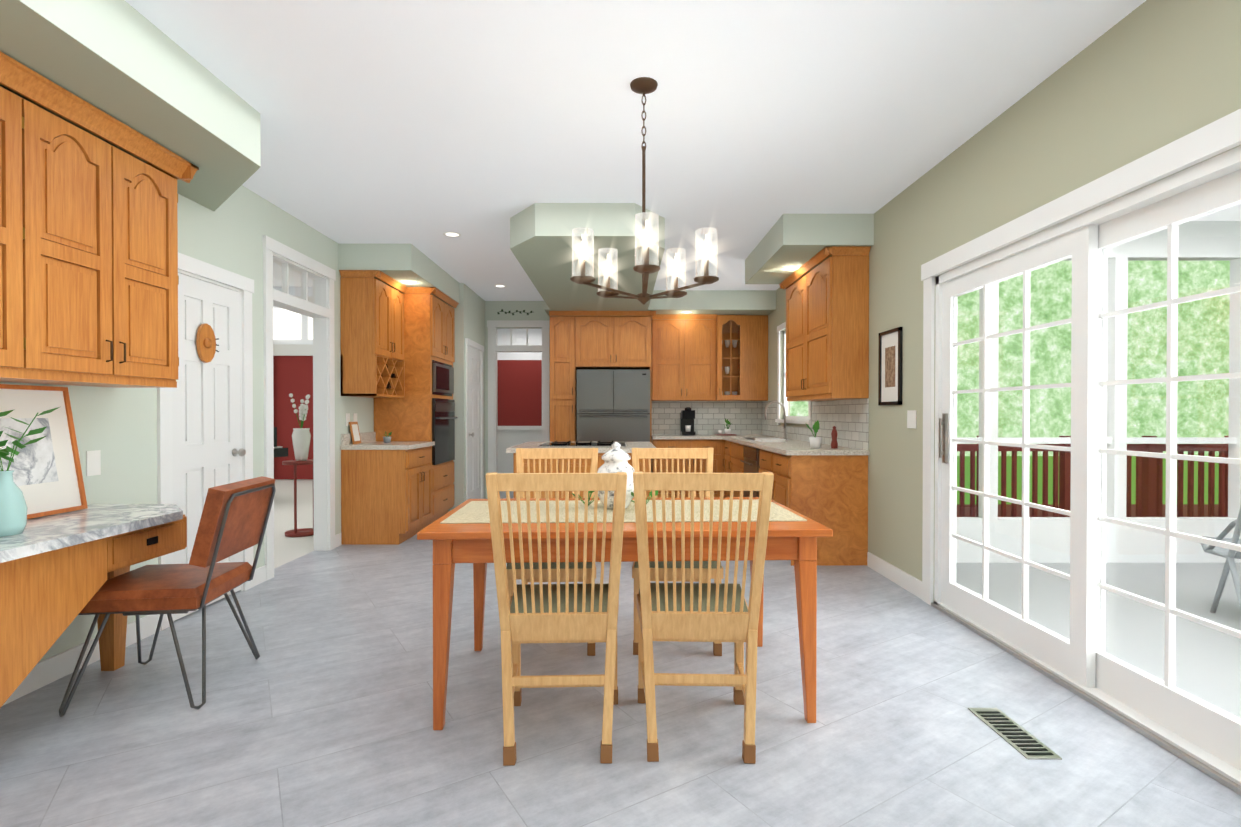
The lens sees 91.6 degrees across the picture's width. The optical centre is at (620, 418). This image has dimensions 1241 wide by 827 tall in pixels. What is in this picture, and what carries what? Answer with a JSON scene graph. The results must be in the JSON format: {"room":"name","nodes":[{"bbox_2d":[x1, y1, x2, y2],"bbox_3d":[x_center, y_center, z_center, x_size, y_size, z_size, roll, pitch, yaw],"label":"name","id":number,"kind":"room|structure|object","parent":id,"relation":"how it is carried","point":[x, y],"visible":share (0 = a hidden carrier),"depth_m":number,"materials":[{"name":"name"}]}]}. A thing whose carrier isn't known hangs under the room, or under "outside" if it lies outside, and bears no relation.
{"room":"dining room and kitchen","nodes":[
{"label":"dining room and kitchen","id":0,"kind":"room"},
{"bbox_2d":[0,185,373,661],"bbox_3d":[-2.612,-0.576,3.327,0.120,3.500,10.120,0,0,0],"label":"wall","id":1,"kind":"structure","parent":0,"point":[117,427],"depth_m":3.69,"materials":[{"name":"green paint"}]},
{"bbox_2d":[0,79,47,374],"bbox_3d":[-2.382,-0.685,1.849,0.327,1.020,0.918,0,0,0],"label":"upper cabinet","id":2,"kind":"object","parent":1,"relation":"attached to","point":[23,124],"depth_m":2.25,"materials":[{"name":"brown wood"}]},
{"bbox_2d":[0,103,183,382],"bbox_3d":[-2.384,-0.690,2.607,0.327,1.020,0.858,0,0,0],"label":"upper cabinet","id":3,"kind":"object","parent":1,"relation":"attached to","point":[89,280],"depth_m":2.61,"materials":[{"name":"brown wood"}]},
{"bbox_2d":[86,450,100,475],"bbox_3d":[-2.547,0.217,2.916,0.005,0.120,0.075,0,0,0],"label":"outlet","id":4,"kind":"object","parent":1,"relation":"attached to","point":[93,463],"depth_m":2.91,"materials":[{"name":"white plastic"}]},
{"bbox_2d":[172,273,245,620],"bbox_3d":[-2.538,0.159,3.743,0.103,2.000,0.630,0,0,0],"label":"closet door","id":5,"kind":"structure","parent":1,"relation":"in","point":[208,451],"depth_m":3.70,"materials":[{"name":"white wood"}]},
{"bbox_2d":[196,323,218,362],"bbox_3d":[-2.532,-0.459,3.716,0.033,0.240,0.184,0,0,0],"label":"ornament","id":6,"kind":"object","parent":5,"relation":"attached to","point":[206,339],"visible":0.92,"depth_m":3.68,"materials":[{"name":"brown wood"}]},
{"bbox_2d":[273,258,320,303],"bbox_3d":[-2.604,-1.082,4.832,0.005,0.270,0.860,0,0,0],"label":"window","id":7,"kind":"structure","parent":1,"relation":"in","point":[319,297],"depth_m":4.80,"materials":[{"name":"clear glass"}]},
{"bbox_2d":[346,413,349,425],"bbox_3d":[-2.554,0.016,5.651,0.005,0.120,0.080,0,0,0],"label":"outlet","id":8,"kind":"object","parent":1,"relation":"attached to","point":[347,414],"depth_m":5.64,"materials":[{"name":"white plastic"}]},
{"bbox_2d":[353,413,356,421],"bbox_3d":[-2.555,0.015,5.811,0.005,0.120,0.080,0,0,0],"label":"outlet","id":9,"kind":"object","parent":1,"relation":"attached to","point":[354,414],"depth_m":5.80,"materials":[{"name":"white plastic"}]},
{"bbox_2d":[273,287,312,478],"bbox_3d":[-5.793,-0.635,11.018,6.200,3.500,0.160,0,0,0],"label":"wall","id":10,"kind":"structure","parent":0,"point":[293,353],"depth_m":10.92,"materials":[{"name":"red paint"}]},
{"bbox_2d":[273,262,312,286],"bbox_3d":[-5.793,-2.416,7.214,6.220,0.120,10.500,0,0,0],"label":"ceiling","id":11,"kind":"structure","parent":0,"point":[291,273],"depth_m":10.28,"materials":[{"name":"white paint"}]},
{"bbox_2d":[446,283,484,511],"bbox_3d":[-2.209,-0.229,7.701,0.710,2.740,1.140,0,0,0],"label":"wall","id":12,"kind":"structure","parent":0,"point":[469,315],"depth_m":7.14,"materials":[{"name":"white paint"}]},
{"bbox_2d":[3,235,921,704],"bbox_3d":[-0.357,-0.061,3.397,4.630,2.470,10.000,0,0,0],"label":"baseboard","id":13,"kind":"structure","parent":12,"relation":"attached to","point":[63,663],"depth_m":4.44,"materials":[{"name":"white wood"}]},
{"bbox_2d":[469,347,480,498],"bbox_3d":[-1.839,0.129,7.654,0.103,2.000,0.690,0,0,0],"label":"door","id":14,"kind":"structure","parent":12,"relation":"attached to","point":[474,436],"depth_m":7.67,"materials":[{"name":"white wood"}]},
{"bbox_2d":[485,301,549,498],"bbox_3d":[-0.310,-0.234,8.336,4.750,2.740,0.120,0,0,0],"label":"wall","id":15,"kind":"structure","parent":0,"point":[493,308],"depth_m":8.26,"materials":[{"name":"white paint"}]},
{"bbox_2d":[497,309,532,314],"bbox_3d":[-1.435,-1.449,8.260,0.501,0.082,0.006,0,0,0],"label":"wall decoration","id":16,"kind":"object","parent":15,"relation":"attached to","point":[514,312],"depth_m":8.26,"materials":[{"name":"black metal"}]},
{"bbox_2d":[496,328,541,344],"bbox_3d":[-1.395,-1.119,8.310,0.660,0.250,0.005,0,0,0],"label":"window","id":17,"kind":"structure","parent":15,"relation":"in","point":[496,328],"depth_m":8.31,"materials":[{"name":"clear glass"}]},
{"bbox_2d":[497,329,541,472],"bbox_3d":[-1.409,-0.175,9.748,3.600,2.600,0.150,0,0,0],"label":"wall","id":18,"kind":"structure","parent":0,"point":[519,379],"depth_m":9.65,"materials":[{"name":"red paint"}]},
{"bbox_2d":[0,479,1240,826],"bbox_3d":[-3.413,1.218,5.388,10.970,0.120,14.220,0,0,0],"label":"floor","id":19,"kind":"structure","parent":0,"point":[318,711],"depth_m":2.28,"materials":[{"name":"grey tile"}]},
{"bbox_2d":[0,504,186,707],"bbox_3d":[-2.254,0.811,0.958,0.577,0.762,3.920,0,0,0],"label":"built-in desk","id":20,"kind":"object","parent":19,"relation":"on","point":[58,571],"visible":0.92,"depth_m":2.24,"materials":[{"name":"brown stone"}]},
{"bbox_2d":[0,407,58,536],"bbox_3d":[-2.202,0.173,2.149,0.355,0.492,0.224,0,0,0],"label":"vase","id":21,"kind":"object","parent":20,"relation":"on","point":[13,513],"visible":1,"depth_m":2.17,"materials":[{"name":"teal ceramic"}]},
{"bbox_2d":[0,384,87,518],"bbox_3d":[-2.485,0.139,2.522,0.105,0.556,0.460,0,0,0],"label":"framed picture","id":22,"kind":"object","parent":20,"relation":"on","point":[47,477],"visible":0.96,"depth_m":2.60,"materials":[{"name":"white paper"}]},
{"bbox_2d":[59,476,275,716],"bbox_3d":[-1.944,0.731,2.664,0.634,0.895,0.541,0,0,-7],"label":"leather chair","id":23,"kind":"object","parent":19,"relation":"on","point":[234,518],"visible":0.98,"depth_m":2.52,"materials":[{"name":"brown leather"}]},
{"bbox_2d":[274,427,287,456],"bbox_3d":[-5.655,0.239,7.489,1.513,1.806,2.270,0,1,30],"label":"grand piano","id":24,"kind":"object","parent":19,"relation":"on","point":[280,451],"visible":0.02,"depth_m":8.00,"materials":[{"name":"black"}]},
{"bbox_2d":[282,459,313,536],"bbox_3d":[-3.169,0.789,5.996,0.340,0.730,0.340,0,0,0],"label":"side table","id":25,"kind":"object","parent":19,"relation":"on","point":[296,532],"visible":0.75,"depth_m":5.88,"materials":[{"name":"red wood"}]},
{"bbox_2d":[289,393,310,460],"bbox_3d":[-3.156,0.088,5.992,0.196,0.669,0.174,0,0,0],"label":"vase","id":26,"kind":"object","parent":25,"relation":"on","point":[301,437],"visible":1,"depth_m":5.94,"materials":[{"name":"white ceramic"}]},
{"bbox_2d":[339,270,458,544],"bbox_3d":[-2.223,-0.097,6.287,0.668,2.496,1.650,0,0,0],"label":"tall cabinet","id":27,"kind":"object","parent":19,"relation":"on","point":[397,354],"visible":0.98,"depth_m":5.82,"materials":[{"name":"brown wood"}]},
{"bbox_2d":[349,422,360,443],"bbox_3d":[-2.520,0.140,5.733,0.014,0.210,0.160,-10,0,0],"label":"framed picture","id":28,"kind":"object","parent":27,"relation":"on","point":[355,433],"visible":0.93,"depth_m":5.71,"materials":[{"name":"brown wood"}]},
{"bbox_2d":[383,431,391,442],"bbox_3d":[-2.295,0.183,5.944,0.088,0.118,0.080,0,0,0],"label":"potted plant","id":29,"kind":"object","parent":27,"relation":"on","point":[386,439],"visible":1,"depth_m":5.92,"materials":[{"name":"grey"}]},
{"bbox_2d":[506,448,597,655],"bbox_3d":[-0.353,0.674,3.215,0.470,1.005,0.533,0,0,-2],"label":"dining chair","id":30,"kind":"object","parent":19,"relation":"on","point":[556,453],"visible":0.27,"depth_m":3.42,"materials":[{"name":"brown wood"}]},
{"bbox_2d":[485,472,626,765],"bbox_3d":[-0.222,0.682,2.271,0.470,1.005,0.533,0,0,-2],"label":"dining chair","id":31,"kind":"object","parent":19,"relation":"on","point":[558,612],"visible":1,"depth_m":2.08,"materials":[{"name":"brown wood"}]},
{"bbox_2d":[506,441,655,497],"bbox_3d":[-0.323,0.687,5.603,1.250,0.940,1.200,0,0,0],"label":"kitchen island","id":32,"kind":"object","parent":19,"relation":"on","point":[605,447],"visible":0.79,"depth_m":5.04,"materials":[{"name":"brown wood"}]},
{"bbox_2d":[577,370,649,441],"bbox_3d":[-0.089,0.254,7.876,0.920,1.730,0.748,0,0,0],"label":"refrigerator","id":33,"kind":"object","parent":19,"relation":"on","point":[613,405],"visible":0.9,"depth_m":7.56,"materials":[{"name":"grey metal"}]},
{"bbox_2d":[417,497,832,729],"bbox_3d":[0.010,0.799,2.704,1.560,0.760,0.890,0,0,-2],"label":"dining table","id":34,"kind":"object","parent":19,"relation":"on","point":[795,541],"visible":0.62,"depth_m":2.32,"materials":[{"name":"brown wood"}]},
{"bbox_2d":[440,501,489,523],"bbox_3d":[-0.632,0.417,2.688,0.196,0.005,0.600,0,0,-2],"label":"table runner","id":35,"kind":"object","parent":34,"relation":"on","point":[474,512],"depth_m":2.60,"materials":[{"name":"beige fabric"}]},
{"bbox_2d":[500,500,612,522],"bbox_3d":[-0.309,0.416,2.709,0.548,0.005,0.620,0,0,-2],"label":"table runner","id":36,"kind":"object","parent":34,"relation":"on","point":[552,504],"depth_m":2.66,"materials":[{"name":"beige fabric"}]},
{"bbox_2d":[624,500,635,521],"bbox_3d":[0.041,0.416,2.724,0.071,0.005,0.586,0,0,-2],"label":"table runner","id":37,"kind":"object","parent":34,"relation":"on","point":[629,516],"depth_m":2.63,"materials":[{"name":"beige fabric"}]},
{"bbox_2d":[572,442,657,508],"bbox_3d":[-0.040,0.260,2.799,0.422,0.304,0.258,0,0,0],"label":"centerpiece","id":38,"kind":"object","parent":37,"relation":"on","point":[616,458],"visible":0.56,"depth_m":2.73,"materials":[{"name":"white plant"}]},
{"bbox_2d":[646,499,758,521],"bbox_3d":[0.404,0.416,2.734,0.613,0.005,0.616,0,0,-2],"label":"table runner","id":39,"kind":"object","parent":34,"relation":"on","point":[668,503],"depth_m":2.71,"materials":[{"name":"beige fabric"}]},
{"bbox_2d":[769,502,806,520],"bbox_3d":[0.676,0.417,2.700,0.157,0.005,0.497,0,0,-2],"label":"table runner","id":40,"kind":"object","parent":34,"relation":"on","point":[777,513],"depth_m":2.58,"materials":[{"name":"beige fabric"}]},
{"bbox_2d":[549,311,767,472],"bbox_3d":[0.519,-0.109,7.952,2.847,2.496,0.647,0,0,0],"label":"upper cabinet","id":41,"kind":"object","parent":19,"relation":"on","point":[698,357],"visible":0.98,"depth_m":7.89,"materials":[{"name":"brown wood"}]},
{"bbox_2d":[631,448,722,655],"bbox_3d":[0.290,0.674,3.226,0.470,1.005,0.533,0,0,2],"label":"dining chair","id":42,"kind":"object","parent":19,"relation":"on","point":[672,453],"visible":0.46,"depth_m":3.39,"materials":[{"name":"brown wood"}]},
{"bbox_2d":[652,439,723,497],"bbox_3d":[0.856,0.704,7.974,0.900,0.870,0.619,0,0,0],"label":"base cabinet","id":43,"kind":"object","parent":19,"relation":"on","point":[718,444],"depth_m":7.67,"materials":[{"name":"brown wood"}]},
{"bbox_2d":[652,401,719,438],"bbox_3d":[0.841,0.020,7.957,0.870,0.494,0.642,0,0,0],"label":"backsplash","id":44,"kind":"structure","parent":43,"relation":"on","point":[665,414],"depth_m":8.27,"materials":[{"name":"white tile"}]},
{"bbox_2d":[680,407,695,434],"bbox_3d":[0.895,0.041,8.051,0.180,0.370,0.260,0,0,0],"label":"coffee maker","id":45,"kind":"object","parent":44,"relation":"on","point":[687,416],"visible":1,"depth_m":7.97,"materials":[{"name":"black plastic"}]},
{"bbox_2d":[633,472,773,763],"bbox_3d":[0.284,0.682,2.282,0.470,1.005,0.533,0,0,2],"label":"dining chair","id":46,"kind":"object","parent":19,"relation":"on","point":[700,611],"visible":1,"depth_m":2.10,"materials":[{"name":"brown wood"}]},
{"bbox_2d":[736,443,755,496],"bbox_3d":[1.286,0.663,6.106,0.050,0.740,0.600,0,0,0],"label":"base cabinet","id":47,"kind":"object","parent":19,"relation":"on","point":[745,455],"depth_m":6.30,"materials":[{"name":"brown wood"}]},
{"bbox_2d":[723,440,867,565],"bbox_3d":[1.628,0.715,6.521,0.637,0.870,3.529,0,0,0],"label":"base cabinet","id":48,"kind":"object","parent":19,"relation":"on","point":[830,491],"depth_m":4.76,"materials":[{"name":"brown wood"}]},
{"bbox_2d":[720,399,869,454],"bbox_3d":[1.613,0.031,6.501,0.667,0.494,3.557,0,0,0],"label":"countertop","id":49,"kind":"structure","parent":48,"relation":"on","point":[847,419],"depth_m":5.79,"materials":[{"name":"beige stone"}]},
{"bbox_2d":[715,418,735,434],"bbox_3d":[1.395,0.113,8.023,0.260,0.228,0.180,0,0,0],"label":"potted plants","id":50,"kind":"object","parent":49,"relation":"on","point":[727,431],"visible":1,"depth_m":8.00,"materials":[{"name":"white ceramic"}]},
{"bbox_2d":[755,438,785,441],"bbox_3d":[1.550,0.228,6.254,0.240,0.025,0.340,0,0,0],"label":"sink","id":51,"kind":"object","parent":49,"relation":"on","point":[770,440],"visible":0.93,"depth_m":6.10,"materials":[{"name":"white ceramic"}]},
{"bbox_2d":[765,401,786,438],"bbox_3d":[1.762,0.019,6.866,0.259,0.426,0.121,0,0,0],"label":"kitchen faucet","id":52,"kind":"object","parent":49,"relation":"on","point":[784,430],"visible":1,"depth_m":6.82,"materials":[{"name":"silver metal"}]},
{"bbox_2d":[806,420,821,447],"bbox_3d":[1.607,0.130,5.024,0.136,0.239,0.101,0,0,0],"label":"potted plant","id":53,"kind":"object","parent":49,"relation":"on","point":[815,441],"visible":1,"depth_m":4.99,"materials":[{"name":"white ceramic"}]},
{"bbox_2d":[831,426,837,447],"bbox_3d":[1.774,0.157,5.004,0.060,0.185,0.060,0,0,0],"label":"pepper mill","id":54,"kind":"object","parent":49,"relation":"on","point":[834,442],"visible":1,"depth_m":4.99,"materials":[{"name":"red wood"}]},
{"bbox_2d":[968,708,1061,759],"bbox_3d":[1.471,1.179,2.271,0.120,0.006,0.360,0,0,0],"label":"floor vent","id":55,"kind":"object","parent":19,"relation":"in","point":[1018,738],"visible":1,"depth_m":2.24,"materials":[{"name":"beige metal"}]},
{"bbox_2d":[125,0,1145,300],"bbox_3d":[-0.299,-1.562,4.066,4.750,0.260,11.600,0,0,0],"label":"ceiling","id":56,"kind":"structure","parent":0,"point":[423,126],"depth_m":2.99,"materials":[{"name":"white paint"}]},
{"bbox_2d":[0,0,873,316],"bbox_3d":[-0.297,-1.430,3.326,4.510,0.272,9.880,0,0,0],"label":"soffit","id":57,"kind":"structure","parent":56,"relation":"attached to","point":[126,64],"depth_m":3.19,"materials":[{"name":"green paint"}]},
{"bbox_2d":[402,281,416,283],"bbox_3d":[-2.089,-1.344,5.972,0.147,0.004,0.148,0,0,-12],"label":"recessed light","id":58,"kind":"object","parent":57,"relation":"in","point":[406,282],"depth_m":5.97,"materials":[{"name":"white"}]},
{"bbox_2d":[782,266,799,269],"bbox_3d":[1.522,-1.340,5.392,0.147,0.004,0.147,0,0,-12],"label":"recessed light","id":59,"kind":"object","parent":57,"relation":"in","point":[789,267],"depth_m":5.39,"materials":[{"name":"white"}]},
{"bbox_2d":[443,232,460,236],"bbox_3d":[-1.447,-1.578,5.182,0.148,0.004,0.147,0,0,-12],"label":"recessed light","id":60,"kind":"object","parent":56,"relation":"in","point":[452,234],"depth_m":5.18,"materials":[{"name":"white"}]},
{"bbox_2d":[570,77,718,304],"bbox_3d":[0.110,-1.047,2.802,0.677,1.030,0.650,0,0,0],"label":"chandelier","id":61,"kind":"object","parent":56,"relation":"hanging from","point":[644,86],"visible":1,"depth_m":2.77,"materials":[{"name":"glass"}]},
{"bbox_2d":[768,0,1240,601],"bbox_3d":[2.018,-0.196,3.342,0.120,2.740,10.120,0,0,0],"label":"wall","id":62,"kind":"structure","parent":0,"point":[1146,78],"depth_m":2.96,"materials":[{"name":"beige paint"}]},
{"bbox_2d":[775,322,811,426],"bbox_3d":[1.969,-0.517,6.775,0.120,1.210,1.310,0,0,0],"label":"kitchen window","id":63,"kind":"structure","parent":62,"relation":"in","point":[800,419],"depth_m":7.31,"materials":[{"name":"white"}]},
{"bbox_2d":[783,254,868,397],"bbox_3d":[1.797,-0.737,5.368,0.307,1.090,1.260,0,0,0],"label":"upper cabinet","id":64,"kind":"object","parent":62,"relation":"attached to","point":[827,329],"depth_m":4.75,"materials":[{"name":"brown wood"}]},
{"bbox_2d":[878,327,902,404],"bbox_3d":[1.943,-0.364,4.351,0.020,0.540,0.340,0,0,0],"label":"framed picture","id":65,"kind":"object","parent":62,"relation":"attached to","point":[890,368],"visible":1,"depth_m":4.34,"materials":[{"name":"black"}]},
{"bbox_2d":[907,410,916,428],"bbox_3d":[1.952,0.009,4.044,0.005,0.120,0.120,0,0,0],"label":"light switch","id":66,"kind":"object","parent":62,"relation":"attached to","point":[911,414],"depth_m":4.03,"materials":[{"name":"white plastic"}]},
{"bbox_2d":[921,109,1240,794],"bbox_3d":[2.005,0.105,2.615,0.150,2.150,2.520,0,0,0],"label":"door","id":67,"kind":"structure","parent":62,"relation":"in","point":[1201,735],"depth_m":2.57,"materials":[{"name":"white wood"}]},
{"bbox_2d":[957,436,1228,516],"bbox_3d":[5.813,0.772,6.846,7.470,1.150,3.550,0,0,0],"label":"deck railing","id":68,"kind":"object","parent":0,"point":[1140,480],"depth_m":5.04,"materials":[{"name":"red wood"}]},
{"label":"outside","id":69,"kind":"structure","parent":0,"visible":0},
{"bbox_2d":[957,456,1218,503],"bbox_3d":[18.079,1.642,14.061,44.000,0.100,52.000,0,0,0],"label":"lawn","id":70,"kind":"structure","parent":69,"point":[1040,458],"depth_m":15.53,"materials":[{"name":"green plant"}]},
{"bbox_2d":[790,260,1229,455],"bbox_3d":[21.201,-5.597,6.113,37.800,14.500,36.200,0,0,0],"label":"trees","id":71,"kind":"object","parent":70,"relation":"on","point":[1010,319],"depth_m":24.03,"materials":[{"name":"green plant"}]},
{"bbox_2d":[956,563,1240,718],"bbox_3d":[3.904,1.275,1.244,3.620,0.110,7.450,0,0,0],"label":"floor","id":72,"kind":"structure","parent":69,"point":[1037,597],"depth_m":3.71,"materials":[{"name":"concrete"}]},
{"bbox_2d":[1201,505,1240,612],"bbox_3d":[3.810,0.691,3.422,0.588,1.043,0.848,0,1,30],"label":"patio chair","id":73,"kind":"object","parent":72,"relation":"on","point":[1229,557],"depth_m":3.52,"materials":[{"name":"grey"}]},
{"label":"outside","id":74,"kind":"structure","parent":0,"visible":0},
{"bbox_2d":[956,221,1240,562],"bbox_3d":[3.954,-0.130,1.283,3.720,2.920,7.550,0,0,0],"label":"wall","id":75,"kind":"structure","parent":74,"point":[1111,344],"depth_m":4.97,"materials":[{"name":"white paint"}]},
{"bbox_2d":[1191,204,1240,220],"bbox_3d":[4.004,-1.621,1.322,3.820,0.060,7.650,0,0,0],"label":"porch roof","id":76,"kind":"structure","parent":75,"relation":"on","point":[1218,215],"depth_m":4.82,"materials":[{"name":"white paint"}]}
]}

